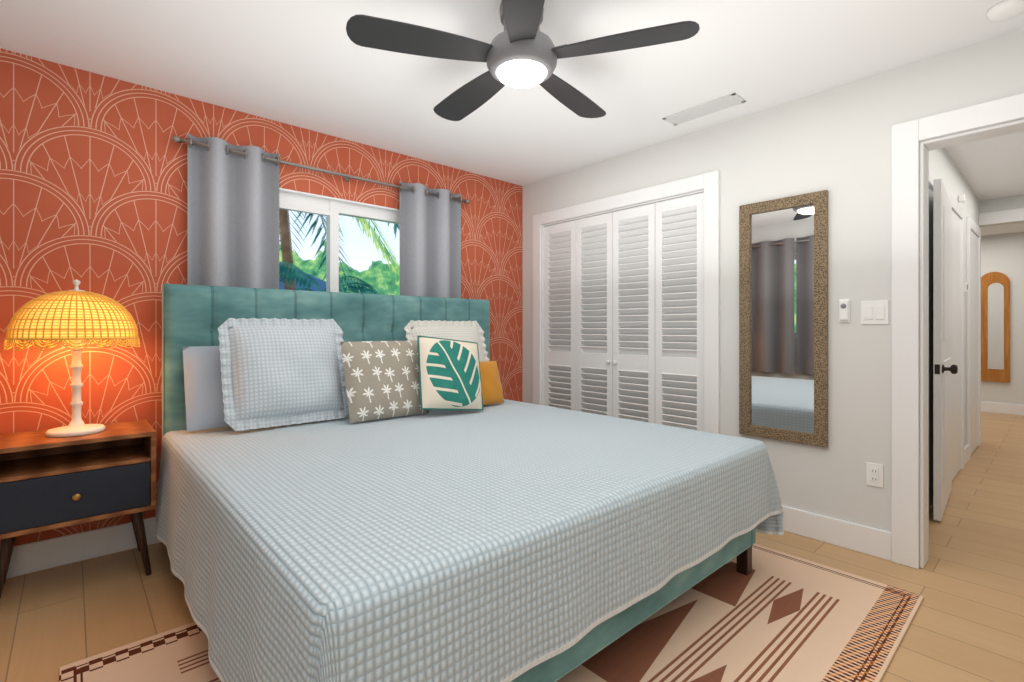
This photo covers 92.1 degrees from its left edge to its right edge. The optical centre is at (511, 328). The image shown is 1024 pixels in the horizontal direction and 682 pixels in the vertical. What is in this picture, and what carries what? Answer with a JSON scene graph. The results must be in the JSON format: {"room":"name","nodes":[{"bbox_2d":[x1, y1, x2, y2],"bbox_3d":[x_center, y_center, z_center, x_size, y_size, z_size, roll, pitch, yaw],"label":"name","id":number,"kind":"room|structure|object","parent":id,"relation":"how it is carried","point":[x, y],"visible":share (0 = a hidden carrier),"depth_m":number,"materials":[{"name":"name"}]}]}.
{"room":"bedroom","nodes":[
{"label":"bedroom","id":0,"kind":"room"},
{"bbox_2d":[0,48,522,545],"bbox_3d":[-1.285,-0.070,3.321,3.570,2.440,0.150,0,0,-42],"label":"wall","id":1,"kind":"structure","parent":0,"point":[94,182],"depth_m":2.57,"materials":[{"name":"orange paper"}]},
{"bbox_2d":[6,517,160,578],"bbox_3d":[-1.161,1.080,3.318,3.390,0.140,0.020,0,0,-42],"label":"baseboard","id":2,"kind":"structure","parent":1,"relation":"attached to","point":[36,556],"depth_m":2.43,"materials":[{"name":"white wood"}]},
{"bbox_2d":[172,133,469,297],"bbox_3d":[-1.095,-0.453,3.327,1.990,1.245,0.092,0,0,-42],"label":"curtain","id":3,"kind":"object","parent":1,"relation":"attached to","point":[232,215],"visible":0.75,"depth_m":2.90,"materials":[{"name":"grey fabric"}]},
{"bbox_2d":[279,188,399,294],"bbox_3d":[-1.229,-0.395,3.371,1.300,0.970,0.150,0,0,-42],"label":"window","id":4,"kind":"structure","parent":1,"relation":"in","point":[331,209],"depth_m":3.34,"materials":[{"name":"white"}]},
{"bbox_2d":[0,412,1023,681],"bbox_3d":[3.111,1.200,4.293,11.720,0.100,4.860,0,0,-42],"label":"floor","id":5,"kind":"structure","parent":0,"point":[966,582],"depth_m":2.14,"materials":[{"name":"brown wood"}]},
{"bbox_2d":[0,420,155,598],"bbox_3d":[-1.993,0.814,2.257,0.555,0.672,0.422,0,0,-42],"label":"nightstand","id":6,"kind":"object","parent":5,"relation":"on","point":[51,483],"visible":1,"depth_m":2.17,"materials":[{"name":"brown wood"}]},
{"bbox_2d":[4,279,139,437],"bbox_3d":[-2.000,0.124,2.266,0.465,0.706,0.469,0,0,-42],"label":"table lamp","id":7,"kind":"object","parent":6,"relation":"on","point":[76,316],"visible":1,"depth_m":2.16,"materials":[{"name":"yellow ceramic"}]},
{"bbox_2d":[59,544,923,681],"bbox_3d":[0.115,1.145,1.883,2.740,0.010,1.860,0,0,-42],"label":"rug","id":8,"kind":"object","parent":5,"relation":"on","point":[776,616],"visible":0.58,"depth_m":1.81,"materials":[{"name":"beige fabric"}]},
{"bbox_2d":[156,283,783,681],"bbox_3d":[-0.293,0.457,2.444,2.231,1.384,2.279,0,0,-42],"label":"bed","id":9,"kind":"object","parent":8,"relation":"on","point":[510,541],"visible":0.81,"depth_m":1.58,"materials":[{"name":"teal fabric"}]},
{"bbox_2d":[183,346,229,431],"bbox_3d":[-1.412,0.303,2.736,0.680,0.440,0.118,0,-17,-42],"label":"pillow","id":10,"kind":"object","parent":9,"relation":"on","point":[204,402],"visible":0.38,"depth_m":2.54,"materials":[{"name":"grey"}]},
{"bbox_2d":[218,318,348,430],"bbox_3d":[-1.224,0.227,2.706,0.652,0.592,0.197,0,-17,-42],"label":"pillow sham","id":11,"kind":"object","parent":9,"relation":"on","point":[276,372],"visible":1,"depth_m":2.62,"materials":[{"name":"white fabric"}]},
{"bbox_2d":[341,340,428,422],"bbox_3d":[-0.741,0.294,2.908,0.500,0.460,0.142,0,-17,-42],"label":"pillow","id":12,"kind":"object","parent":9,"relation":"on","point":[381,379],"visible":0.92,"depth_m":2.83,"materials":[{"name":"grey fabric"}]},
{"bbox_2d":[404,320,489,361],"bbox_3d":[-0.419,0.227,3.426,0.652,0.592,0.197,0,-17,-42],"label":"pillow sham","id":13,"kind":"object","parent":9,"relation":"on","point":[471,331],"visible":0.23,"depth_m":3.44,"materials":[{"name":"white fabric"}]},
{"bbox_2d":[417,335,482,410],"bbox_3d":[-0.378,0.280,3.058,0.452,0.452,0.130,9,-23,-39],"label":"pillow","id":14,"kind":"object","parent":9,"relation":"on","point":[449,375],"visible":1,"depth_m":2.99,"materials":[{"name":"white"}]},
{"bbox_2d":[480,361,503,404],"bbox_3d":[-0.211,0.370,3.350,0.340,0.300,0.109,0,-17,-42],"label":"pillow","id":15,"kind":"object","parent":9,"relation":"on","point":[492,391],"visible":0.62,"depth_m":3.35,"materials":[{"name":"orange fabric"}]},
{"bbox_2d":[0,0,1023,235],"bbox_3d":[3.111,-1.340,4.293,11.720,0.100,4.860,0,0,-42],"label":"ceiling","id":16,"kind":"structure","parent":0,"point":[308,64],"depth_m":2.39,"materials":[{"name":"white paint"}]},
{"bbox_2d":[346,0,699,120],"bbox_3d":[0.027,-1.139,2.008,1.268,0.303,1.249,0,0,-42],"label":"ceiling fan","id":17,"kind":"object","parent":16,"relation":"hanging from","point":[521,51],"visible":1,"depth_m":1.87,"materials":[{"name":"grey metal"}]},
{"bbox_2d":[662,93,745,125],"bbox_3d":[1.121,-1.285,2.903,0.150,0.010,0.440,0,0,-42],"label":"ceiling vent","id":18,"kind":"object","parent":16,"relation":"in","point":[710,107],"visible":1,"depth_m":2.88,"materials":[{"name":"white metal"}]},
{"bbox_2d":[987,0,1023,21],"bbox_3d":[1.983,-1.272,1.970,0.124,0.035,0.124,0,0,-42],"label":"smoke detector","id":19,"kind":"object","parent":16,"relation":"attached to","point":[1004,10],"visible":1,"depth_m":1.96,"materials":[{"name":"white plastic"}]},
{"bbox_2d":[523,28,1023,567],"bbox_3d":[1.351,-0.070,3.142,0.120,2.440,3.930,0,0,-42],"label":"wall","id":20,"kind":"structure","parent":0,"point":[837,142],"depth_m":2.62,"materials":[{"name":"white paint"}]},
{"bbox_2d":[544,192,703,430],"bbox_3d":[0.766,0.127,3.735,0.071,2.022,1.450,0,0,-42],"label":"closet doors","id":21,"kind":"structure","parent":20,"relation":"in","point":[624,314],"depth_m":3.62,"materials":[{"name":"white wood"}]},
{"bbox_2d":[533,170,719,433],"bbox_3d":[0.788,0.077,3.755,0.142,2.145,1.668,0,0,-42],"label":"trim","id":22,"kind":"structure","parent":20,"relation":"attached to","point":[709,183],"depth_m":3.23,"materials":[{"name":"white wood"}]},
{"bbox_2d":[739,190,827,447],"bbox_3d":[1.539,-0.055,2.820,0.027,1.380,0.465,0,0,-42],"label":"wall mirror","id":23,"kind":"object","parent":20,"relation":"attached to","point":[783,319],"visible":1,"depth_m":2.81,"materials":[{"name":"brown metal"}]},
{"bbox_2d":[781,505,891,560],"bbox_3d":[1.592,1.080,2.770,0.016,0.140,0.873,0,0,-42],"label":"baseboard","id":24,"kind":"structure","parent":20,"relation":"attached to","point":[875,542],"depth_m":2.60,"materials":[{"name":"white wood"}]},
{"bbox_2d":[839,299,849,322],"bbox_3d":[1.745,-0.095,2.593,0.022,0.124,0.052,0,0,-42],"label":"remote","id":25,"kind":"object","parent":20,"relation":"attached to","point":[844,310],"visible":1,"depth_m":2.58,"materials":[{"name":"white plastic"}]},
{"bbox_2d":[866,462,882,487],"bbox_3d":[1.837,0.740,2.500,0.009,0.116,0.072,0,0,-42],"label":"wall outlet","id":26,"kind":"object","parent":20,"relation":"attached to","point":[874,474],"visible":1,"depth_m":2.50,"materials":[{"name":"white plastic"}]},
{"bbox_2d":[861,300,888,323],"bbox_3d":[1.837,-0.083,2.500,0.010,0.120,0.116,0,0,-42],"label":"light switch","id":27,"kind":"object","parent":20,"relation":"attached to","point":[874,312],"visible":1,"depth_m":2.50,"materials":[{"name":"white plastic"}]},
{"bbox_2d":[892,93,1023,568],"bbox_3d":[2.257,0.072,2.128,0.164,2.155,0.970,0,0,-42],"label":"door frame","id":28,"kind":"structure","parent":20,"relation":"attached to","point":[908,136],"depth_m":2.38,"materials":[{"name":"white wood"}]},
{"bbox_2d":[929,148,980,509],"bbox_3d":[3.303,-0.070,3.794,3.660,2.440,0.120,0,0,-42],"label":"wall","id":29,"kind":"structure","parent":0,"point":[942,165],"depth_m":3.55,"materials":[{"name":"white paint"}]},
{"bbox_2d":[933,179,957,520],"bbox_3d":[2.834,0.124,3.191,0.807,2.028,0.146,0,0,-42],"label":"hall door","id":30,"kind":"structure","parent":29,"relation":"in","point":[944,369],"depth_m":2.94,"materials":[{"name":"white wood"}]},
{"bbox_2d":[929,167,982,469],"bbox_3d":[3.566,-0.005,3.935,3.080,2.310,0.020,0,0,-42],"label":"trim","id":31,"kind":"structure","parent":29,"relation":"attached to","point":[957,208],"depth_m":4.31,"materials":[{"name":"white wood"}]},
{"bbox_2d":[952,211,960,479],"bbox_3d":[3.443,0.124,3.832,0.600,2.028,0.009,0,0,-42],"label":"hall door","id":32,"kind":"structure","parent":29,"relation":"in","point":[956,342],"depth_m":3.85,"materials":[{"name":"white wood"}]},
{"bbox_2d":[958,194,964,202],"bbox_3d":[3.617,-1.050,3.967,0.060,0.060,0.040,0,0,-42],"label":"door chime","id":33,"kind":"structure","parent":29,"relation":"attached to","point":[961,198],"depth_m":3.95,"materials":[{"name":"white plastic"}]},
{"bbox_2d":[964,283,967,292],"bbox_3d":[3.858,-0.350,4.194,0.100,0.080,0.023,0,0,-42],"label":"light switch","id":34,"kind":"structure","parent":29,"relation":"attached to","point":[965,287],"depth_m":4.16,"materials":[{"name":"white plastic"}]},
{"bbox_2d":[971,231,978,453],"bbox_3d":[4.316,0.124,4.612,0.700,2.028,0.009,0,0,-42],"label":"hall door","id":35,"kind":"structure","parent":29,"relation":"in","point":[974,341],"depth_m":4.62,"materials":[{"name":"white wood"}]},
{"bbox_2d":[981,195,1023,404],"bbox_3d":[4.175,-0.070,5.654,0.120,2.440,3.890,0,0,-42],"label":"wall","id":36,"kind":"structure","parent":0,"point":[1002,253],"depth_m":6.63,"materials":[{"name":"white paint"}]},
{"bbox_2d":[981,272,1009,381],"bbox_3d":[6.596,-0.030,6.752,0.046,1.500,0.310,0,0,-42],"label":"mirror","id":37,"kind":"object","parent":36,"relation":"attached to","point":[995,326],"visible":0.83,"depth_m":6.72,"materials":[{"name":"brown wood"}]},
{"bbox_2d":[983,208,1023,415],"bbox_3d":[5.079,-0.005,4.537,0.020,2.310,1.080,0,0,-42],"label":"trim","id":38,"kind":"structure","parent":36,"relation":"attached to","point":[1003,216],"depth_m":4.92,"materials":[{"name":"white"}]},
{"label":"outside","id":39,"kind":"structure","parent":0,"visible":0},
{"bbox_2d":[279,210,399,294],"bbox_3d":[-3.288,-0.550,5.990,9.000,4.600,0.001,0,0,-42],"label":"sky","id":40,"kind":"structure","parent":39,"point":[375,256],"depth_m":6.92,"materials":[{"name":"white"}]},
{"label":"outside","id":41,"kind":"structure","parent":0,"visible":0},
{"bbox_2d":[279,209,399,293],"bbox_3d":[-2.516,-0.407,5.003,3.418,3.119,3.106,0,0,-42],"label":"palm tree","id":42,"kind":"object","parent":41,"point":[289,270],"depth_m":5.10,"materials":[{"name":"green plant"}]}
]}

